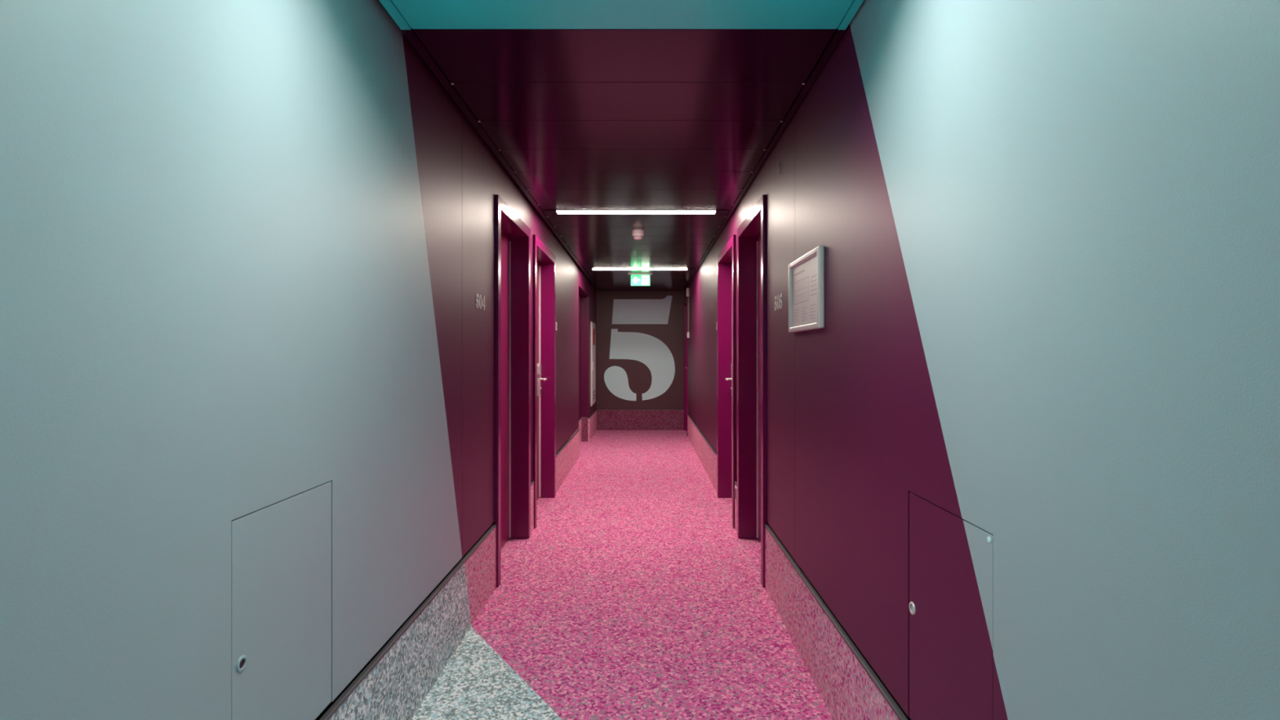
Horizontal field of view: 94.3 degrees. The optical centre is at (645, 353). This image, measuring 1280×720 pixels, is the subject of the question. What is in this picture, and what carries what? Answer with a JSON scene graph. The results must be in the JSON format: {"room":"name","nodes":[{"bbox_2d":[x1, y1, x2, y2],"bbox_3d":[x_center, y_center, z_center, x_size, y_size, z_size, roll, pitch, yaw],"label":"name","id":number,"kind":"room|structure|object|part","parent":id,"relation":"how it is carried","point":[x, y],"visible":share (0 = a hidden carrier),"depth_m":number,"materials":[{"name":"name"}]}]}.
{"room":"hotel corridor","nodes":[
{"label":"hotel corridor","id":0,"kind":"room"},
{"bbox_2d":[0,0,595,719],"bbox_3d":[-0.960,0.097,2.610,0.230,2.427,15.220,0,0,0],"label":"wall","id":1,"kind":"structure","parent":0,"point":[246,247],"depth_m":1.17,"materials":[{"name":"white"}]},
{"bbox_2d":[231,481,331,719],"bbox_3d":[-0.850,0.640,1.407,0.016,0.594,0.385,0,0,0],"label":"access hatch","id":2,"kind":"object","parent":1,"relation":"attached to","point":[281,551],"visible":0.98,"depth_m":1.39,"materials":[{"name":"paint"}]},
{"bbox_2d":[319,409,596,719],"bbox_3d":[-0.905,1.127,2.605,0.143,0.365,15.210,0,0,0],"label":"baseboard","id":3,"kind":"structure","parent":1,"relation":"attached to","point":[397,682],"depth_m":2.31,"materials":[{"name":"carpet"}]},
{"bbox_2d":[475,293,484,310],"bbox_3d":[-0.844,-0.268,3.040,0.002,0.075,0.169,0,0,0],"label":"room number","id":4,"kind":"object","parent":1,"relation":"attached to","point":[477,295],"visible":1,"depth_m":3.02,"materials":[{"name":"white plastic"}]},
{"bbox_2d":[378,0,599,290],"bbox_3d":[-0.801,-1.097,2.610,0.034,0.024,15.220,0,0,0],"label":"trim","id":5,"kind":"structure","parent":1,"relation":"attached to","point":[388,5],"depth_m":2.53,"materials":[{"name":"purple metal"}]},
{"bbox_2d":[469,194,530,587],"bbox_3d":[-0.915,0.207,3.796,0.180,2.205,0.932,0,0,0],"label":"door","id":6,"kind":"structure","parent":1,"relation":"in","point":[512,234],"depth_m":4.20,"materials":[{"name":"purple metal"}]},
{"bbox_3d":[-0.852,-0.089,6.478,0.014,2.056,7.484,0,0,0],"label":"wall panel","id":7,"kind":"part","parent":1,"relation":"part of","materials":[{"name":"paint"}]},
{"bbox_2d":[530,234,555,528],"bbox_3d":[-0.915,0.207,4.952,0.180,2.205,1.005,0,0,0],"label":"door","id":8,"kind":"structure","parent":1,"relation":"in","point":[544,260],"depth_m":5.40,"materials":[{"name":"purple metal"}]},
{"bbox_3d":[-0.952,0.228,5.322,0.022,0.294,0.068,0,0,0],"label":"handle plate","id":9,"kind":"part","parent":8,"relation":"part of","materials":[{"name":"silver metal"}]},
{"bbox_2d":[591,321,595,406],"bbox_3d":[-0.825,0.152,9.510,0.040,1.315,0.700,0,0,0],"label":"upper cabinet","id":10,"kind":"object","parent":1,"relation":"attached to","point":[593,325],"visible":1,"depth_m":9.34,"materials":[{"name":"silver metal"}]},
{"bbox_2d":[377,0,853,290],"bbox_3d":[-0.075,-1.115,2.640,2.050,0.064,15.280,0,0,0],"label":"ceiling","id":11,"kind":"structure","parent":0,"point":[593,104],"depth_m":2.48,"materials":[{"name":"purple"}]},
{"bbox_3d":[-0.070,-1.097,1.794,1.420,0.020,0.384,0,0,0],"label":"panel","id":12,"kind":"part","parent":11,"relation":"part of","materials":[{"name":"teal metal"}]},
{"bbox_3d":[-0.070,-1.097,2.180,1.420,0.020,0.384,0,0,0],"label":"panel","id":13,"kind":"part","parent":11,"relation":"part of","materials":[{"name":"purple metal"}]},
{"bbox_3d":[-0.070,-1.097,2.566,1.420,0.020,0.384,0,0,0],"label":"panel","id":14,"kind":"part","parent":11,"relation":"part of","materials":[{"name":"purple metal"}]},
{"bbox_3d":[-0.070,-1.097,2.952,1.420,0.020,0.384,0,0,0],"label":"panel","id":15,"kind":"part","parent":11,"relation":"part of","materials":[{"name":"purple metal"}]},
{"bbox_3d":[-0.070,-1.097,3.338,1.420,0.020,0.384,0,0,0],"label":"panel","id":16,"kind":"part","parent":11,"relation":"part of","materials":[{"name":"purple metal"}]},
{"bbox_3d":[-0.070,-1.097,3.724,1.420,0.020,0.384,0,0,0],"label":"panel","id":17,"kind":"part","parent":11,"relation":"part of","materials":[{"name":"purple metal"}]},
{"bbox_3d":[-0.070,-1.097,4.110,1.420,0.020,0.384,0,0,0],"label":"panel","id":18,"kind":"part","parent":11,"relation":"part of","materials":[{"name":"purple metal"}]},
{"bbox_2d":[542,209,728,213],"bbox_3d":[-0.070,-1.083,4.540,1.408,0.008,0.116,0,0,0],"label":"recessed light","id":19,"kind":"object","parent":11,"relation":"in","point":[546,211],"visible":1,"depth_m":4.51,"materials":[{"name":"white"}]},
{"bbox_2d":[556,210,715,213],"bbox_3d":[-0.070,-1.082,4.540,1.204,0.004,0.100,0,0,0],"label":"diffuser","id":20,"kind":"object","parent":19,"relation":"attached to","point":[557,211],"depth_m":4.52,"materials":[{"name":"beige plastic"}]},
{"bbox_3d":[-0.070,-1.097,4.496,1.420,0.020,0.384,0,0,0],"label":"panel","id":21,"kind":"part","parent":11,"relation":"part of","materials":[{"name":"purple metal"}]},
{"bbox_3d":[-0.070,-1.097,4.882,1.420,0.020,0.384,0,0,0],"label":"panel","id":22,"kind":"part","parent":11,"relation":"part of","materials":[{"name":"purple metal"}]},
{"bbox_3d":[-0.070,-1.097,5.268,1.420,0.020,0.384,0,0,0],"label":"panel","id":23,"kind":"part","parent":11,"relation":"part of","materials":[{"name":"purple metal"}]},
{"bbox_2d":[631,229,644,239],"bbox_3d":[-0.066,-1.047,5.230,0.106,0.080,0.106,0,0,0],"label":"smoke detector","id":24,"kind":"object","parent":11,"relation":"attached to","point":[637,234],"visible":1,"depth_m":5.19,"materials":[{"name":"white plastic"}]},
{"bbox_3d":[-0.070,-1.097,5.654,1.420,0.020,0.384,0,0,0],"label":"panel","id":25,"kind":"part","parent":11,"relation":"part of","materials":[{"name":"purple metal"}]},
{"bbox_3d":[-0.070,-1.097,6.040,1.420,0.020,0.384,0,0,0],"label":"panel","id":26,"kind":"part","parent":11,"relation":"part of","materials":[{"name":"purple metal"}]},
{"bbox_3d":[-0.070,-1.097,6.426,1.420,0.020,0.384,0,0,0],"label":"panel","id":27,"kind":"part","parent":11,"relation":"part of","materials":[{"name":"purple metal"}]},
{"bbox_3d":[-0.070,-1.097,7.198,1.420,0.020,0.384,0,0,0],"label":"panel","id":28,"kind":"part","parent":11,"relation":"part of","materials":[{"name":"purple metal"}]},
{"bbox_3d":[-0.070,-1.097,6.812,1.420,0.020,0.384,0,0,0],"label":"panel","id":29,"kind":"part","parent":11,"relation":"part of","materials":[{"name":"purple metal"}]},
{"bbox_2d":[584,268,694,270],"bbox_3d":[-0.070,-1.083,7.600,1.408,0.008,0.116,0,0,0],"label":"recessed light","id":30,"kind":"object","parent":11,"relation":"in","point":[584,268],"visible":1,"depth_m":7.56,"materials":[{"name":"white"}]},
{"bbox_3d":[-0.070,-1.097,7.584,1.420,0.020,0.384,0,0,0],"label":"panel","id":31,"kind":"part","parent":11,"relation":"part of","materials":[{"name":"purple metal"}]},
{"bbox_3d":[-0.070,-1.097,7.970,1.420,0.020,0.384,0,0,0],"label":"panel","id":32,"kind":"part","parent":11,"relation":"part of","materials":[{"name":"purple metal"}]},
{"bbox_3d":[-0.070,-1.097,9.128,1.420,0.020,0.384,0,0,0],"label":"panel","id":33,"kind":"part","parent":11,"relation":"part of","materials":[{"name":"purple metal"}]},
{"bbox_3d":[-0.070,-1.097,8.742,1.420,0.020,0.384,0,0,0],"label":"panel","id":34,"kind":"part","parent":11,"relation":"part of","materials":[{"name":"purple metal"}]},
{"bbox_3d":[-0.070,-1.097,8.356,1.420,0.020,0.384,0,0,0],"label":"panel","id":35,"kind":"part","parent":11,"relation":"part of","materials":[{"name":"purple metal"}]},
{"bbox_2d":[628,273,653,285],"bbox_3d":[-0.066,-1.005,8.020,0.330,0.164,0.040,0,0,0],"label":"exit sign","id":36,"kind":"object","parent":11,"relation":"hanging from","point":[637,279],"visible":1,"depth_m":8.02,"materials":[{"name":"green plastic"}]},
{"bbox_3d":[0.002,-0.998,8.013,0.096,0.126,0.002,0,0,0],"label":"doorway","id":37,"kind":"part","parent":36,"relation":"part of","materials":[{"name":"white plastic"}]},
{"bbox_3d":[-0.070,-1.097,9.900,1.420,0.020,0.384,0,0,0],"label":"panel","id":38,"kind":"part","parent":11,"relation":"part of","materials":[{"name":"purple metal"}]},
{"bbox_3d":[-0.070,-1.097,9.514,1.420,0.020,0.384,0,0,0],"label":"panel","id":39,"kind":"part","parent":11,"relation":"part of","materials":[{"name":"purple metal"}]},
{"bbox_3d":[-0.070,-1.097,10.156,1.420,0.020,0.125,0,0,0],"label":"panel","id":40,"kind":"part","parent":11,"relation":"part of","materials":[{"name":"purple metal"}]},
{"bbox_2d":[411,430,832,719],"bbox_3d":[-0.085,1.340,2.710,2.130,0.060,15.420,0,0,0],"label":"floor","id":41,"kind":"structure","parent":0,"point":[634,593],"depth_m":2.96,"materials":[{"name":"pink carpet"}]},
{"bbox_2d":[585,288,694,422],"bbox_3d":[-0.075,0.097,10.250,2.050,2.427,0.060,0,0,0],"label":"wall","id":42,"kind":"structure","parent":0,"point":[671,334],"depth_m":10.22,"materials":[{"name":"black"}]},
{"bbox_2d":[604,295,675,400],"bbox_3d":[-0.101,-0.102,10.218,1.222,1.814,0.003,0,0,0],"label":"number","id":43,"kind":"object","parent":42,"relation":"attached to","point":[647,349],"depth_m":10.22,"materials":[{"name":"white paint"}]},
{"bbox_2d":[596,409,684,430],"bbox_3d":[-0.041,1.133,10.221,1.591,0.355,0.022,0,0,0],"label":"baseboard","id":44,"kind":"structure","parent":42,"relation":"attached to","point":[606,420],"depth_m":10.21,"materials":[{"name":"carpet"}]},
{"bbox_2d":[684,0,1279,719],"bbox_3d":[0.795,0.097,2.610,0.230,2.427,15.220,0,0,0],"label":"wall","id":45,"kind":"structure","parent":0,"point":[1048,231],"depth_m":1.00,"materials":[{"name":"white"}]},
{"bbox_2d":[685,288,688,331],"bbox_3d":[0.656,-0.685,9.220,0.047,0.680,0.070,0,0,0],"label":"wall sounder","id":46,"kind":"structure","parent":45,"relation":"attached to","point":[686,289],"depth_m":9.21,"materials":[{"name":"white plastic"}]},
{"bbox_2d":[684,297,693,436],"bbox_3d":[0.716,0.207,9.810,0.128,2.205,0.780,0,0,0],"label":"door","id":47,"kind":"structure","parent":45,"relation":"in","point":[686,302],"depth_m":10.14,"materials":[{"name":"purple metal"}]},
{"bbox_2d":[716,234,737,528],"bbox_3d":[0.750,0.207,4.952,0.180,2.205,1.005,0,0,0],"label":"door","id":48,"kind":"structure","parent":45,"relation":"in","point":[726,258],"depth_m":5.40,"materials":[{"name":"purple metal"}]},
{"bbox_3d":[0.787,0.228,5.322,0.022,0.294,0.068,0,0,0],"label":"handle plate","id":49,"kind":"part","parent":48,"relation":"part of","materials":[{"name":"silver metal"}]},
{"bbox_2d":[734,485,737,502],"bbox_3d":[0.666,1.028,4.355,0.011,0.107,0.090,0,0,0],"label":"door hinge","id":50,"kind":"object","parent":45,"relation":"attached to","point":[735,487],"visible":0.82,"depth_m":4.33,"materials":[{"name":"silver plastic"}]},
{"bbox_3d":[0.687,-0.089,6.461,0.014,2.056,7.518,0,0,0],"label":"wall panel","id":51,"kind":"part","parent":45,"relation":"part of","materials":[{"name":"paint"}]},
{"bbox_2d":[737,194,792,587],"bbox_3d":[0.750,0.207,3.796,0.180,2.205,0.932,0,0,0],"label":"door","id":52,"kind":"structure","parent":45,"relation":"in","point":[752,233],"depth_m":4.20,"materials":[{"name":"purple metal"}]},
{"bbox_2d":[682,0,863,290],"bbox_3d":[0.657,-1.097,2.610,0.026,0.024,15.220,0,0,0],"label":"trim","id":53,"kind":"structure","parent":45,"relation":"attached to","point":[855,4],"depth_m":2.53,"materials":[{"name":"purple metal"}]},
{"bbox_2d":[774,293,782,310],"bbox_3d":[0.679,-0.265,3.028,0.002,0.078,0.174,0,0,0],"label":"room number","id":54,"kind":"object","parent":45,"relation":"attached to","point":[780,295],"visible":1,"depth_m":3.01,"materials":[{"name":"white plastic"}]},
{"bbox_2d":[687,413,908,719],"bbox_3d":[0.680,1.131,2.209,0.023,0.357,14.419,0,0,0],"label":"baseboard","id":55,"kind":"structure","parent":45,"relation":"attached to","point":[848,686],"depth_m":2.31,"materials":[{"name":"carpet"}]},
{"bbox_2d":[788,245,824,332],"bbox_3d":[0.668,-0.255,2.487,0.024,0.314,0.475,0,0,0],"label":"framed piece","id":56,"kind":"object","parent":45,"relation":"attached to","point":[806,273],"visible":1,"depth_m":2.45,"materials":[{"name":"silver metal"}]},
{"bbox_3d":[0.668,-0.255,2.712,0.024,0.314,0.026,0,0,0],"label":"frame rail","id":57,"kind":"part","parent":56,"relation":"part of","materials":[{"name":"silver metal"}]},
{"bbox_3d":[0.668,-0.400,2.487,0.024,0.024,0.423,0,0,0],"label":"frame rail","id":58,"kind":"part","parent":56,"relation":"part of","materials":[{"name":"silver metal"}]},
{"bbox_2d":[793,269,817,322],"bbox_3d":[0.668,-0.249,2.490,0.001,0.214,0.361,0,0,0],"label":"print","id":59,"kind":"object","parent":56,"relation":"on","point":[805,281],"depth_m":2.48,"materials":[{"name":"grey paper"}]},
{"bbox_3d":[0.668,-0.110,2.487,0.024,0.024,0.423,0,0,0],"label":"frame rail","id":60,"kind":"part","parent":56,"relation":"part of","materials":[{"name":"silver metal"}]},
{"bbox_3d":[0.668,-0.255,2.263,0.024,0.314,0.026,0,0,0],"label":"frame rail","id":61,"kind":"part","parent":56,"relation":"part of","materials":[{"name":"silver metal"}]},
{"bbox_2d":[908,492,993,719],"bbox_3d":[0.685,0.646,1.347,0.016,0.581,0.369,0,0,0],"label":"access hatch","id":62,"kind":"object","parent":45,"relation":"attached to","point":[951,605],"visible":0.95,"depth_m":1.32,"materials":[{"name":"paint"}]}
]}

